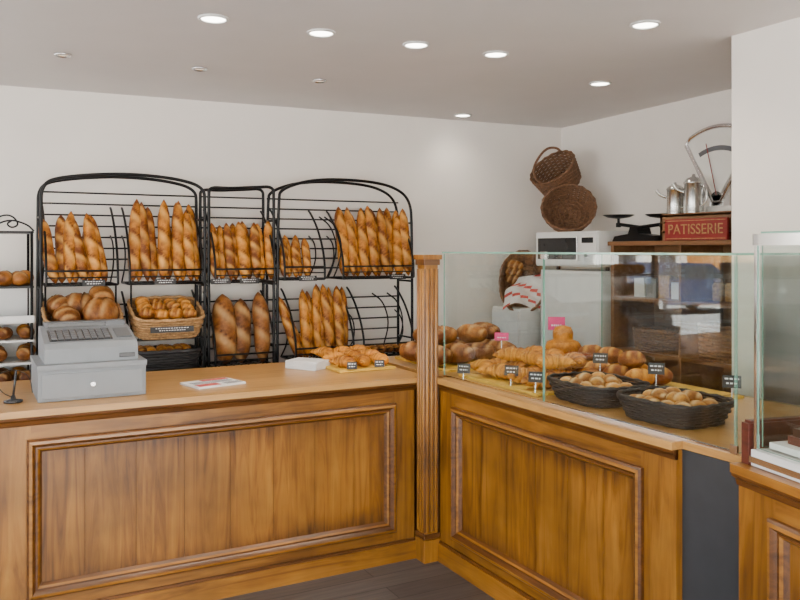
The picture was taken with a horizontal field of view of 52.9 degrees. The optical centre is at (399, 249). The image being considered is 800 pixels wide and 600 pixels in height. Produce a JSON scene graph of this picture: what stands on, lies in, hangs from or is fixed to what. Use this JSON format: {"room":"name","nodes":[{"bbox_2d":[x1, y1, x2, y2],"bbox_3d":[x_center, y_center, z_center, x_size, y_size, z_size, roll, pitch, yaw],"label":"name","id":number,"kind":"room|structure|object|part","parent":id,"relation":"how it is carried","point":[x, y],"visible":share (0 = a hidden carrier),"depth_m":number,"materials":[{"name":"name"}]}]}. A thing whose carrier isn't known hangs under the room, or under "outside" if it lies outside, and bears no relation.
{"room":"food shop","nodes":[
{"label":"food shop","id":0,"kind":"room"},
{"bbox_2d":[0,85,560,366],"bbox_3d":[-2.005,0.300,5.457,7.800,2.700,0.150,0,0,-25],"label":"wall","id":1,"kind":"structure","parent":0,"point":[468,187],"depth_m":5.91,"materials":[{"name":"paint"}]},
{"bbox_2d":[218,559,494,599],"bbox_3d":[-0.338,1.680,2.429,8.100,0.060,8.000,0,0,-28],"label":"floor","id":2,"kind":"structure","parent":0,"point":[412,579],"depth_m":3.93,"materials":[{"name":"brown wood"}]},
{"bbox_2d":[0,214,35,381],"bbox_3d":[-2.672,0.722,4.572,1.112,1.855,0.355,0,0,-28],"label":"shelf unit","id":3,"kind":"object","parent":2,"relation":"on","point":[16,302],"depth_m":4.67,"materials":[{"name":"black metal"}]},
{"bbox_3d":[-2.631,0.454,4.563,1.049,0.672,0.281,0,0,-28],"label":"shelf of round loaves","id":4,"kind":"part","parent":3,"relation":"part of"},
{"bbox_2d":[36,172,206,371],"bbox_3d":[-1.730,0.585,5.054,0.997,2.130,0.318,0,0,-28],"label":"rack","id":5,"kind":"object","parent":2,"relation":"on","point":[40,215],"visible":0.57,"depth_m":5.05,"materials":[{"name":"black metal"}]},
{"bbox_2d":[38,211,107,283],"bbox_3d":[-1.992,-0.019,4.905,0.398,0.439,0.178,0,0,-28],"label":"baguettes","id":6,"kind":"object","parent":5,"relation":"attached to","point":[73,251],"visible":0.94,"depth_m":4.87,"materials":[{"name":"brown food"}]},
{"bbox_2d":[82,280,104,285],"bbox_3d":[-1.833,0.197,4.814,0.130,0.036,0.010,0,0,-28],"label":"price label","id":7,"kind":"object","parent":5,"relation":"attached to","point":[84,282],"visible":1,"depth_m":4.81,"materials":[{"name":"plastic"}]},
{"bbox_2d":[44,284,201,347],"bbox_3d":[-1.729,0.480,5.013,0.902,0.540,0.379,0,0,-28],"label":"wire shelf","id":8,"kind":"object","parent":5,"relation":"attached to","point":[197,336],"visible":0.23,"depth_m":5.00,"materials":[{"name":"black metal"}]},
{"bbox_2d":[41,300,123,321],"bbox_3d":[-1.904,0.422,4.821,0.450,0.257,0.385,0,0,-28],"label":"wicker bread basket","id":9,"kind":"object","parent":8,"relation":"on","point":[46,316],"visible":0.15,"depth_m":4.83,"materials":[{"name":"brown wicker"}]},
{"bbox_2d":[46,286,119,320],"bbox_3d":[-1.905,0.341,4.830,0.400,0.261,0.324,0,0,-28],"label":"loaves","id":10,"kind":"object","parent":9,"relation":"in","point":[98,304],"visible":0.83,"depth_m":4.78,"materials":[{"name":"brown food"}]},
{"bbox_2d":[127,295,204,339],"bbox_3d":[-1.472,0.422,5.053,0.450,0.257,0.385,0,0,-28],"label":"wicker bread basket","id":11,"kind":"object","parent":8,"relation":"on","point":[140,327],"visible":0.69,"depth_m":4.93,"materials":[{"name":"brown wicker"}]},
{"bbox_2d":[135,297,196,319],"bbox_3d":[-1.472,0.367,5.043,0.361,0.147,0.253,0,0,-28],"label":"loaves","id":12,"kind":"object","parent":11,"relation":"in","point":[156,308],"visible":0.98,"depth_m":5.00,"materials":[{"name":"brown food"}]},
{"bbox_2d":[150,326,193,332],"bbox_3d":[-1.383,0.482,4.885,0.260,0.036,0.010,0,0,-28],"label":"price label","id":13,"kind":"object","parent":11,"relation":"attached to","point":[172,328],"visible":1,"depth_m":4.88,"materials":[{"name":"plastic"}]},
{"bbox_2d":[138,344,200,370],"bbox_3d":[-1.488,0.679,5.103,0.439,0.126,0.309,0,0,-28],"label":"bread basket","id":14,"kind":"object","parent":8,"relation":"on","point":[176,358],"visible":0.73,"depth_m":4.99,"materials":[{"name":"black wicker"}]},
{"bbox_2d":[138,343,190,351],"bbox_3d":[-1.508,0.634,5.108,0.346,0.072,0.150,0,0,-28],"label":"rolls","id":15,"kind":"object","parent":14,"relation":"in","point":[181,346],"visible":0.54,"depth_m":5.07,"materials":[{"name":"brown food"}]},
{"bbox_2d":[128,199,199,281],"bbox_3d":[-1.513,-0.063,5.155,0.462,0.526,0.164,0,0,-30],"label":"baguettes","id":16,"kind":"object","parent":5,"relation":"attached to","point":[176,247],"visible":0.94,"depth_m":5.12,"materials":[{"name":"brown food"}]},
{"bbox_2d":[154,279,175,284],"bbox_3d":[-1.462,0.197,5.013,0.130,0.036,0.010,0,0,-28],"label":"price label","id":17,"kind":"object","parent":5,"relation":"attached to","point":[157,281],"visible":1,"depth_m":5.01,"materials":[{"name":"plastic"}]},
{"bbox_2d":[0,362,416,599],"bbox_3d":[-1.544,1.165,3.921,3.385,0.970,0.890,0,0,-28],"label":"counter","id":18,"kind":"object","parent":2,"relation":"on","point":[283,476],"depth_m":3.81,"materials":[{"name":"brown wood"}]},
{"bbox_2d":[0,370,32,403],"bbox_3d":[-1.722,0.607,3.593,0.153,0.143,0.080,0,0,-28],"label":"pen","id":19,"kind":"object","parent":18,"relation":"on","point":[12,400],"visible":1,"depth_m":3.59,"materials":[{"name":"black plastic"}]},
{"bbox_2d":[30,319,146,402],"bbox_3d":[-1.497,0.514,3.855,0.475,0.329,0.440,0,0,-28],"label":"cash register","id":20,"kind":"object","parent":18,"relation":"on","point":[77,359],"visible":0.99,"depth_m":3.71,"materials":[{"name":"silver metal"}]},
{"bbox_2d":[180,377,245,388],"bbox_3d":[-0.949,0.674,4.075,0.260,0.011,0.200,0,0,-42],"label":"newspaper","id":21,"kind":"object","parent":18,"relation":"on","point":[223,381],"visible":1,"depth_m":4.06,"materials":[{"name":"paper"}]},
{"bbox_2d":[285,357,329,370],"bbox_3d":[-0.530,0.655,4.629,0.220,0.048,0.164,0,0,27],"label":"paper bags","id":22,"kind":"object","parent":18,"relation":"on","point":[300,363],"visible":0.93,"depth_m":4.57},
{"bbox_2d":[347,362,356,368],"bbox_3d":[-0.266,0.640,4.457,0.055,0.040,0.011,0,0,-3],"label":"price label","id":23,"kind":"object","parent":18,"relation":"on","point":[350,365],"visible":1,"depth_m":4.46,"materials":[{"name":"plastic"}]},
{"bbox_2d":[326,362,395,372],"bbox_3d":[-0.287,0.672,4.714,0.350,0.014,0.460,0,0,-28],"label":"board","id":24,"kind":"object","parent":18,"relation":"on","point":[371,367],"visible":0.44,"depth_m":4.54,"materials":[{"name":"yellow wood"}]},
{"bbox_2d":[310,344,388,367],"bbox_3d":[-0.289,0.622,4.720,0.367,0.093,0.471,0,0,-28],"label":"pastries","id":25,"kind":"object","parent":24,"relation":"on","point":[339,356],"visible":0.95,"depth_m":4.65,"materials":[{"name":"orange food"}]},
{"bbox_2d":[374,360,383,366],"bbox_3d":[-0.116,0.640,4.537,0.055,0.040,0.011,0,0,-3],"label":"price label","id":26,"kind":"object","parent":18,"relation":"on","point":[378,363],"visible":1,"depth_m":4.54,"materials":[{"name":"plastic"}]},
{"bbox_2d":[199,185,275,366],"bbox_3d":[-1.083,0.607,5.401,0.465,2.086,0.318,0,0,-28],"label":"rack","id":27,"kind":"object","parent":2,"relation":"on","point":[215,362],"visible":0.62,"depth_m":5.40,"materials":[{"name":"black metal"}]},
{"bbox_2d":[211,278,230,283],"bbox_3d":[-1.154,0.202,5.178,0.130,0.036,0.010,0,0,-28],"label":"price label","id":28,"kind":"object","parent":27,"relation":"attached to","point":[213,281],"visible":1,"depth_m":5.18,"materials":[{"name":"plastic"}]},
{"bbox_2d":[212,294,250,364],"bbox_3d":[-1.115,0.523,5.352,0.288,0.464,0.173,0,0,-44],"label":"loaves","id":29,"kind":"object","parent":27,"relation":"on","point":[232,324],"visible":0.97,"depth_m":5.29,"materials":[{"name":"brown food"}]},
{"bbox_2d":[210,221,273,279],"bbox_3d":[-1.069,0.000,5.394,0.458,0.402,0.161,0,0,-28],"label":"baguettes","id":30,"kind":"object","parent":27,"relation":"on","point":[235,247],"visible":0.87,"depth_m":5.36,"materials":[{"name":"brown food"}]},
{"bbox_2d":[239,278,258,283],"bbox_3d":[-0.986,0.202,5.268,0.130,0.036,0.010,0,0,-28],"label":"price label","id":31,"kind":"object","parent":27,"relation":"attached to","point":[242,280],"visible":1,"depth_m":5.27,"materials":[{"name":"plastic"}]},
{"bbox_2d":[252,292,269,361],"bbox_3d":[-0.937,0.520,5.434,0.117,0.471,0.138,0,0,-28],"label":"loaves","id":32,"kind":"object","parent":27,"relation":"on","point":[260,313],"visible":0.98,"depth_m":5.40,"materials":[{"name":"brown food"}]},
{"bbox_2d":[265,178,414,362],"bbox_3d":[-0.405,0.572,5.765,1.066,2.157,0.318,0,0,-28],"label":"rack","id":33,"kind":"object","parent":2,"relation":"on","point":[321,180],"visible":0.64,"depth_m":5.73,"materials":[{"name":"black metal"}]},
{"bbox_2d":[279,297,305,357],"bbox_3d":[-0.746,0.531,5.536,0.196,0.438,0.114,0,0,-5],"label":"baguettes","id":34,"kind":"object","parent":33,"relation":"on","point":[284,313],"visible":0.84,"depth_m":5.49,"materials":[{"name":"orange food"}]},
{"bbox_2d":[279,235,310,277],"bbox_3d":[-0.735,0.041,5.559,0.232,0.298,0.136,0,0,-28],"label":"baguettes","id":35,"kind":"object","parent":33,"relation":"on","point":[293,252],"visible":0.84,"depth_m":5.54,"materials":[{"name":"brown food"}]},
{"bbox_2d":[299,276,316,280],"bbox_3d":[-0.625,0.192,5.462,0.130,0.036,0.010,0,0,-28],"label":"price label","id":36,"kind":"object","parent":33,"relation":"attached to","point":[301,278],"visible":1,"depth_m":5.46,"materials":[{"name":"plastic"}]},
{"bbox_2d":[299,284,347,357],"bbox_3d":[-0.535,0.491,5.681,0.382,0.508,0.166,0,0,-28],"label":"baguettes","id":37,"kind":"object","parent":33,"relation":"on","point":[323,318],"visible":0.94,"depth_m":5.65,"materials":[{"name":"orange food"}]},
{"bbox_2d":[317,216,402,344],"bbox_3d":[-0.262,0.253,5.737,0.760,0.975,0.010,0,0,-28],"label":"scrollwork","id":38,"kind":"object","parent":33,"relation":"attached to","point":[328,277],"visible":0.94,"depth_m":5.64,"materials":[{"name":"black metal"}]},
{"bbox_2d":[334,206,411,276],"bbox_3d":[-0.198,-0.066,5.862,0.589,0.513,0.172,0,0,-28],"label":"baguettes","id":39,"kind":"object","parent":33,"relation":"on","point":[380,239],"visible":0.91,"depth_m":5.81,"materials":[{"name":"brown food"}]},
{"bbox_2d":[366,343,404,352],"bbox_3d":[-0.117,0.714,5.843,0.379,0.065,0.170,0,0,-28],"label":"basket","id":40,"kind":"object","parent":33,"relation":"on","point":[391,346],"visible":0.48,"depth_m":5.79,"materials":[{"name":"brown wicker"}]},
{"bbox_2d":[389,274,405,278],"bbox_3d":[-0.017,0.192,5.788,0.130,0.036,0.010,0,0,-28],"label":"price label","id":41,"kind":"object","parent":33,"relation":"attached to","point":[392,276],"visible":1,"depth_m":5.79,"materials":[{"name":"plastic"}]},
{"bbox_2d":[414,255,441,563],"bbox_3d":[0.148,0.838,4.291,0.112,1.625,0.112,0,0,-28],"label":"wooden post","id":42,"kind":"object","parent":2,"relation":"on","point":[427,536],"visible":1,"depth_m":4.25,"materials":[{"name":"brown wood"}]},
{"bbox_2d":[492,305,540,348],"bbox_3d":[1.084,1.050,6.453,0.630,1.200,0.370,0,0,-28],"label":"cabinet","id":43,"kind":"object","parent":2,"relation":"on","point":[523,325],"visible":0.23,"depth_m":6.21,"materials":[{"name":"white paint"}]},
{"bbox_2d":[498,250,545,310],"bbox_3d":[0.983,0.249,6.332,0.419,0.500,0.324,0,0,0],"label":"basket","id":44,"kind":"object","parent":43,"relation":"on","point":[519,282],"visible":0.77,"depth_m":6.33,"materials":[{"name":"brown wicker"}]},
{"bbox_2d":[541,269,610,347],"bbox_3d":[1.418,0.900,5.968,0.460,1.500,0.680,0,0,-28],"label":"refrigerator","id":45,"kind":"object","parent":2,"relation":"on","point":[574,295],"visible":0.08,"depth_m":5.76,"materials":[{"name":"paint"}]},
{"bbox_2d":[536,231,627,270],"bbox_3d":[1.372,0.007,6.012,0.420,0.285,0.700,0,0,-28],"label":"microwave oven","id":46,"kind":"object","parent":45,"relation":"on","point":[574,241],"visible":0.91,"depth_m":5.81,"materials":[{"name":"white paint"}]},
{"bbox_2d":[540,183,596,231],"bbox_3d":[1.303,-0.317,6.217,0.428,0.394,0.278,0,0,12],"label":"round wicker basket","id":47,"kind":"object","parent":46,"relation":"on","point":[568,213],"visible":0.97,"depth_m":6.27,"materials":[{"name":"brown wicker"}]},
{"bbox_2d":[530,146,580,196],"bbox_3d":[1.235,-0.616,6.386,0.428,0.424,0.383,0,0,-28],"label":"wicker basket","id":48,"kind":"object","parent":47,"relation":"on","point":[570,173],"visible":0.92,"depth_m":6.43,"materials":[{"name":"brown wicker"}]},
{"bbox_2d":[387,356,799,599],"bbox_3d":[0.867,1.165,4.079,1.016,0.970,2.770,0,0,-28],"label":"countertop","id":49,"kind":"structure","parent":2,"relation":"on","point":[537,500],"depth_m":3.36,"materials":[{"name":"brown wood"}]},
{"bbox_2d":[457,363,470,378],"bbox_3d":[0.335,0.652,4.242,0.070,0.103,0.024,0,0,22],"label":"price label","id":50,"kind":"object","parent":49,"relation":"on","point":[462,368],"visible":0.96,"depth_m":4.24,"materials":[{"name":"plastic"}]},
{"bbox_2d":[495,332,508,348],"bbox_3d":[0.582,0.566,4.615,0.080,0.182,0.041,0,0,12],"label":"price label","id":51,"kind":"object","parent":49,"relation":"on","point":[498,336],"visible":0.89,"depth_m":4.63,"materials":[{"name":"pink plastic"}]},
{"bbox_2d":[395,356,743,398],"bbox_3d":[0.763,0.672,4.352,0.818,0.014,1.950,0,0,-28],"label":"mat","id":52,"kind":"object","parent":49,"relation":"on","point":[449,367],"visible":0.11,"depth_m":3.99,"materials":[{"name":"wicker"}]},
{"bbox_2d":[399,322,515,365],"bbox_3d":[0.345,0.553,4.786,0.683,0.214,0.424,0,0,-28],"label":"loaves","id":53,"kind":"object","parent":52,"relation":"on","point":[474,342],"visible":0.72,"depth_m":4.73,"materials":[{"name":"brown food"}]},
{"bbox_2d":[468,345,597,388],"bbox_3d":[0.681,0.590,4.136,0.509,0.153,0.738,0,0,-28],"label":"croissants","id":54,"kind":"object","parent":52,"relation":"on","point":[528,359],"visible":0.78,"depth_m":4.09,"materials":[{"name":"orange food"}]},
{"bbox_2d":[504,365,518,384],"bbox_3d":[0.549,0.622,3.970,0.070,0.103,0.024,0,0,22],"label":"price label","id":55,"kind":"object","parent":54,"relation":"attached to","point":[508,369],"visible":1,"depth_m":3.97,"materials":[{"name":"plastic"}]},
{"bbox_2d":[528,371,542,392],"bbox_3d":[0.635,0.622,3.767,0.070,0.103,0.024,0,0,22],"label":"price label","id":56,"kind":"object","parent":54,"relation":"attached to","point":[533,376],"visible":0.97,"depth_m":3.77,"materials":[{"name":"plastic"}]},
{"bbox_2d":[593,353,607,369],"bbox_3d":[0.971,0.552,3.902,0.070,0.103,0.024,0,0,22],"label":"price label","id":57,"kind":"object","parent":54,"relation":"attached to","point":[600,358],"visible":0.96,"depth_m":3.90,"materials":[{"name":"plastic"}]},
{"bbox_2d":[548,317,564,329],"bbox_3d":[0.934,0.524,4.805,0.100,0.245,0.054,0,0,12],"label":"price label","id":58,"kind":"object","parent":52,"relation":"on","point":[553,322],"visible":0.66,"depth_m":4.82,"materials":[{"name":"pink plastic"}]},
{"bbox_2d":[578,344,672,384],"bbox_3d":[1.077,0.585,4.215,0.274,0.160,0.736,0,0,-28],"label":"brioche rolls","id":59,"kind":"object","parent":52,"relation":"on","point":[631,364],"visible":0.47,"depth_m":4.02,"materials":[{"name":"orange food"}]},
{"bbox_2d":[547,371,649,408],"bbox_3d":[0.890,0.629,3.631,0.355,0.099,0.451,0,0,-28],"label":"wicker tray","id":60,"kind":"object","parent":49,"relation":"on","point":[588,396],"visible":0.77,"depth_m":3.50,"materials":[{"name":"black wicker"}]},
{"bbox_2d":[560,372,632,387],"bbox_3d":[0.887,0.606,3.638,0.240,0.100,0.314,0,0,-24],"label":"rolls","id":61,"kind":"object","parent":60,"relation":"in","point":[597,379],"visible":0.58,"depth_m":3.57,"materials":[{"name":"beige food"}]},
{"bbox_2d":[648,363,664,385],"bbox_3d":[1.133,0.552,3.558,0.070,0.103,0.024,0,0,22],"label":"price label","id":62,"kind":"object","parent":60,"relation":"attached to","point":[653,368],"visible":0.96,"depth_m":3.56,"materials":[{"name":"plastic"}]},
{"bbox_2d":[442,252,799,454],"bbox_3d":[1.083,0.344,3.712,0.938,0.672,1.880,0,0,-28],"label":"glass display case","id":63,"kind":"object","parent":49,"relation":"on","point":[734,449],"visible":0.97,"depth_m":3.22,"materials":[{"name":"clear glass"}]},
{"bbox_2d":[616,386,734,429],"bbox_3d":[1.098,0.629,3.221,0.353,0.099,0.425,0,0,-28],"label":"wicker tray","id":64,"kind":"object","parent":49,"relation":"on","point":[684,417],"visible":0.89,"depth_m":3.08,"materials":[{"name":"black wicker"}]},
{"bbox_2d":[629,386,717,405],"bbox_3d":[1.096,0.605,3.228,0.242,0.098,0.319,0,0,-28],"label":"rolls","id":65,"kind":"object","parent":64,"relation":"in","point":[670,395],"visible":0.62,"depth_m":3.17,"materials":[{"name":"beige food"}]},
{"bbox_2d":[722,375,740,396],"bbox_3d":[1.322,0.552,3.205,0.070,0.103,0.024,0,0,22],"label":"price label","id":66,"kind":"object","parent":64,"relation":"attached to","point":[727,380],"visible":0.75,"depth_m":3.21,"materials":[{"name":"plastic"}]},
{"bbox_2d":[608,240,731,392],"bbox_3d":[1.901,0.796,5.099,0.410,1.708,1.230,0,0,-28],"label":"wooden shelf unit","id":67,"kind":"object","parent":2,"relation":"on","point":[695,304],"visible":0.35,"depth_m":5.17,"materials":[{"name":"brown wood"}]},
{"bbox_2d":[603,213,666,241],"bbox_3d":[1.621,-0.152,5.442,0.218,0.186,0.618,0,0,-28],"label":"balance scale","id":68,"kind":"object","parent":67,"relation":"on","point":[636,232],"visible":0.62,"depth_m":5.41,"materials":[{"name":"black metal"}]},
{"bbox_2d":[632,325,678,354],"bbox_3d":[1.754,0.594,5.320,0.289,0.156,0.465,0,0,-28],"label":"storage basket","id":69,"kind":"object","parent":67,"relation":"on","point":[659,339],"visible":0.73,"depth_m":5.24,"materials":[{"name":"brown wicker"}]},
{"bbox_2d":[634,275,678,298],"bbox_3d":[1.775,0.243,5.366,0.160,0.150,0.420,0,0,-28],"label":"boxes","id":70,"kind":"object","parent":67,"relation":"on","point":[665,286],"visible":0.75,"depth_m":5.34,"materials":[{"name":"cardboard"}]},
{"bbox_2d":[660,211,731,240],"bbox_3d":[1.975,-0.144,4.974,0.322,0.171,0.660,0,0,-28],"label":"wooden crate","id":71,"kind":"object","parent":67,"relation":"on","point":[717,214],"visible":0.29,"depth_m":4.97,"materials":[{"name":"brown wood"}]},
{"bbox_2d":[655,182,683,213],"bbox_3d":[1.750,-0.329,5.163,0.209,0.212,0.109,0,0,32],"label":"coffee pot","id":72,"kind":"object","parent":71,"relation":"on","point":[675,200],"visible":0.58,"depth_m":5.11,"materials":[{"name":"metal"}]},
{"bbox_2d":[671,174,707,212],"bbox_3d":[1.818,-0.349,5.032,0.222,0.252,0.121,0,0,30],"label":"coffee pot","id":73,"kind":"object","parent":71,"relation":"on","point":[694,202],"visible":0.91,"depth_m":4.97,"materials":[{"name":"metal"}]},
{"bbox_2d":[665,217,728,240],"bbox_3d":[1.794,-0.125,4.882,0.023,0.130,0.470,0,0,-28],"label":"sign","id":74,"kind":"object","parent":71,"relation":"attached to","point":[701,228],"visible":1,"depth_m":4.85,"materials":[{"name":"red wood"}]},
{"bbox_2d":[685,123,731,211],"bbox_3d":[1.999,-0.505,5.032,0.140,0.564,0.515,0,0,-28],"label":"scale","id":75,"kind":"object","parent":71,"relation":"on","point":[709,149],"visible":0.77,"depth_m":5.03,"materials":[{"name":"silver metal"}]},
{"bbox_2d":[697,321,731,363],"bbox_3d":[2.009,0.560,4.845,0.293,0.228,0.457,0,0,-28],"label":"storage basket","id":76,"kind":"object","parent":67,"relation":"on","point":[715,338],"visible":0.52,"depth_m":4.81,"materials":[{"name":"brown wicker"}]},
{"bbox_2d":[712,278,731,301],"bbox_3d":[2.076,0.247,4.846,0.074,0.142,0.454,0,0,-28],"label":"jars","id":77,"kind":"object","parent":67,"relation":"on","point":[720,291],"visible":0.27,"depth_m":4.98,"materials":[{"name":"glass"}]},
{"bbox_2d":[730,462,799,599],"bbox_3d":[1.704,1.165,1.873,0.850,0.970,1.705,0,0,-17],"label":"countertop","id":78,"kind":"structure","parent":2,"relation":"on","point":[769,503],"depth_m":2.44,"materials":[{"name":"brown wood"}]},
{"bbox_2d":[741,415,799,464],"bbox_3d":[1.251,0.611,2.605,0.320,0.138,0.034,0,0,-17],"label":"box","id":79,"kind":"object","parent":78,"relation":"on","point":[775,429],"visible":0.62,"depth_m":2.57,"materials":[{"name":"brown wood"}]},
{"bbox_2d":[749,230,799,482],"bbox_3d":[1.651,0.310,1.939,0.713,0.736,1.462,0,0,-17],"label":"display case","id":80,"kind":"object","parent":78,"relation":"on","point":[782,458],"visible":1,"depth_m":2.50,"materials":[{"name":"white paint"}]},
{"bbox_2d":[0,0,799,127],"bbox_3d":[-0.338,-1.100,2.429,8.100,0.100,8.000,0,0,-28],"label":"ceiling","id":81,"kind":"structure","parent":0,"point":[265,54],"depth_m":4.23,"materials":[{"name":"paint"}]},
{"bbox_2d":[54,52,71,57],"bbox_3d":[-1.808,-1.044,4.314,0.090,0.012,0.090,0,0,-28],"label":"recessed light","id":82,"kind":"object","parent":81,"relation":"in","point":[57,54],"visible":1,"depth_m":4.30,"materials":[{"name":"silver metal"}]},
{"bbox_2d":[192,66,207,71],"bbox_3d":[-1.157,-1.044,4.644,0.090,0.012,0.090,0,0,-28],"label":"recessed light","id":83,"kind":"object","parent":81,"relation":"in","point":[196,68],"visible":1,"depth_m":4.63,"materials":[{"name":"silver metal"}]},
{"bbox_2d":[198,14,228,23],"bbox_3d":[-0.845,-1.045,3.643,0.140,0.010,0.140,0,0,-28],"label":"recessed light","id":84,"kind":"object","parent":81,"relation":"in","point":[206,18],"visible":1,"depth_m":3.63,"materials":[{"name":"white paint"}]},
{"bbox_2d":[312,79,326,82],"bbox_3d":[-0.498,-1.044,4.972,0.090,0.012,0.090,0,0,-28],"label":"recessed light","id":85,"kind":"object","parent":81,"relation":"in","point":[313,80],"visible":1,"depth_m":4.96,"materials":[{"name":"silver metal"}]},
{"bbox_2d":[307,28,335,37],"bbox_3d":[-0.380,-1.045,3.881,0.140,0.010,0.140,0,0,-28],"label":"recessed light","id":86,"kind":"object","parent":81,"relation":"in","point":[318,32],"visible":1,"depth_m":3.87,"materials":[{"name":"white paint"}]},
{"bbox_2d":[402,41,429,48],"bbox_3d":[0.082,-1.045,4.106,0.140,0.010,0.140,0,0,-28],"label":"recessed light","id":87,"kind":"object","parent":81,"relation":"in","point":[410,44],"visible":1,"depth_m":4.09,"materials":[{"name":"white paint"}]},
{"bbox_2d":[454,113,471,116],"bbox_3d":[0.487,-1.045,6.252,0.140,0.010,0.140,0,0,-28],"label":"recessed light","id":88,"kind":"object","parent":81,"relation":"in","point":[460,114],"visible":1,"depth_m":6.24,"materials":[{"name":"white paint"}]},
{"bbox_2d":[483,50,508,57],"bbox_3d":[0.512,-1.045,4.303,0.140,0.010,0.140,0,0,-28],"label":"recessed light","id":89,"kind":"object","parent":81,"relation":"in","point":[489,54],"visible":1,"depth_m":4.30,"materials":[{"name":"white paint"}]},
{"bbox_2d":[589,81,611,86],"bbox_3d":[1.259,-1.045,5.059,0.140,0.010,0.140,0,0,-28],"label":"recessed light","id":90,"kind":"object","parent":81,"relation":"in","point":[595,83],"visible":1,"depth_m":5.05,"materials":[{"name":"white paint"}]},
{"bbox_2d":[630,20,660,29],"bbox_3d":[1.140,-1.045,3.740,0.140,0.010,0.140,0,0,-28],"label":"recessed light","id":91,"kind":"object","parent":81,"relation":"in","point":[643,24],"visible":1,"depth_m":3.73,"materials":[{"name":"white paint"}]},
{"bbox_2d":[545,325,581,353],"bbox_3d":[0.936,0.548,4.609,0.204,0.232,0.207,0,0,-28],"label":"brioche","id":92,"kind":"object","parent":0,"point":[562,340],"depth_m":4.55,"materials":[{"name":"orange food"}]},
{"bbox_2d":[561,89,731,269],"bbox_3d":[2.125,0.300,5.506,0.150,2.700,3.200,0,0,-25],"label":"wall","id":93,"kind":"structure","parent":0,"point":[622,159],"depth_m":6.04,"materials":[{"name":"paint"}]},
{"bbox_2d":[732,17,799,405],"bbox_3d":[3.195,0.300,2.400,1.300,2.700,4.210,0,0,-28],"label":"wall pier","id":94,"kind":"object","parent":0,"point":[765,60],"visible":0.5,"depth_m":3.77,"materials":[{"name":"paint"}]}
]}

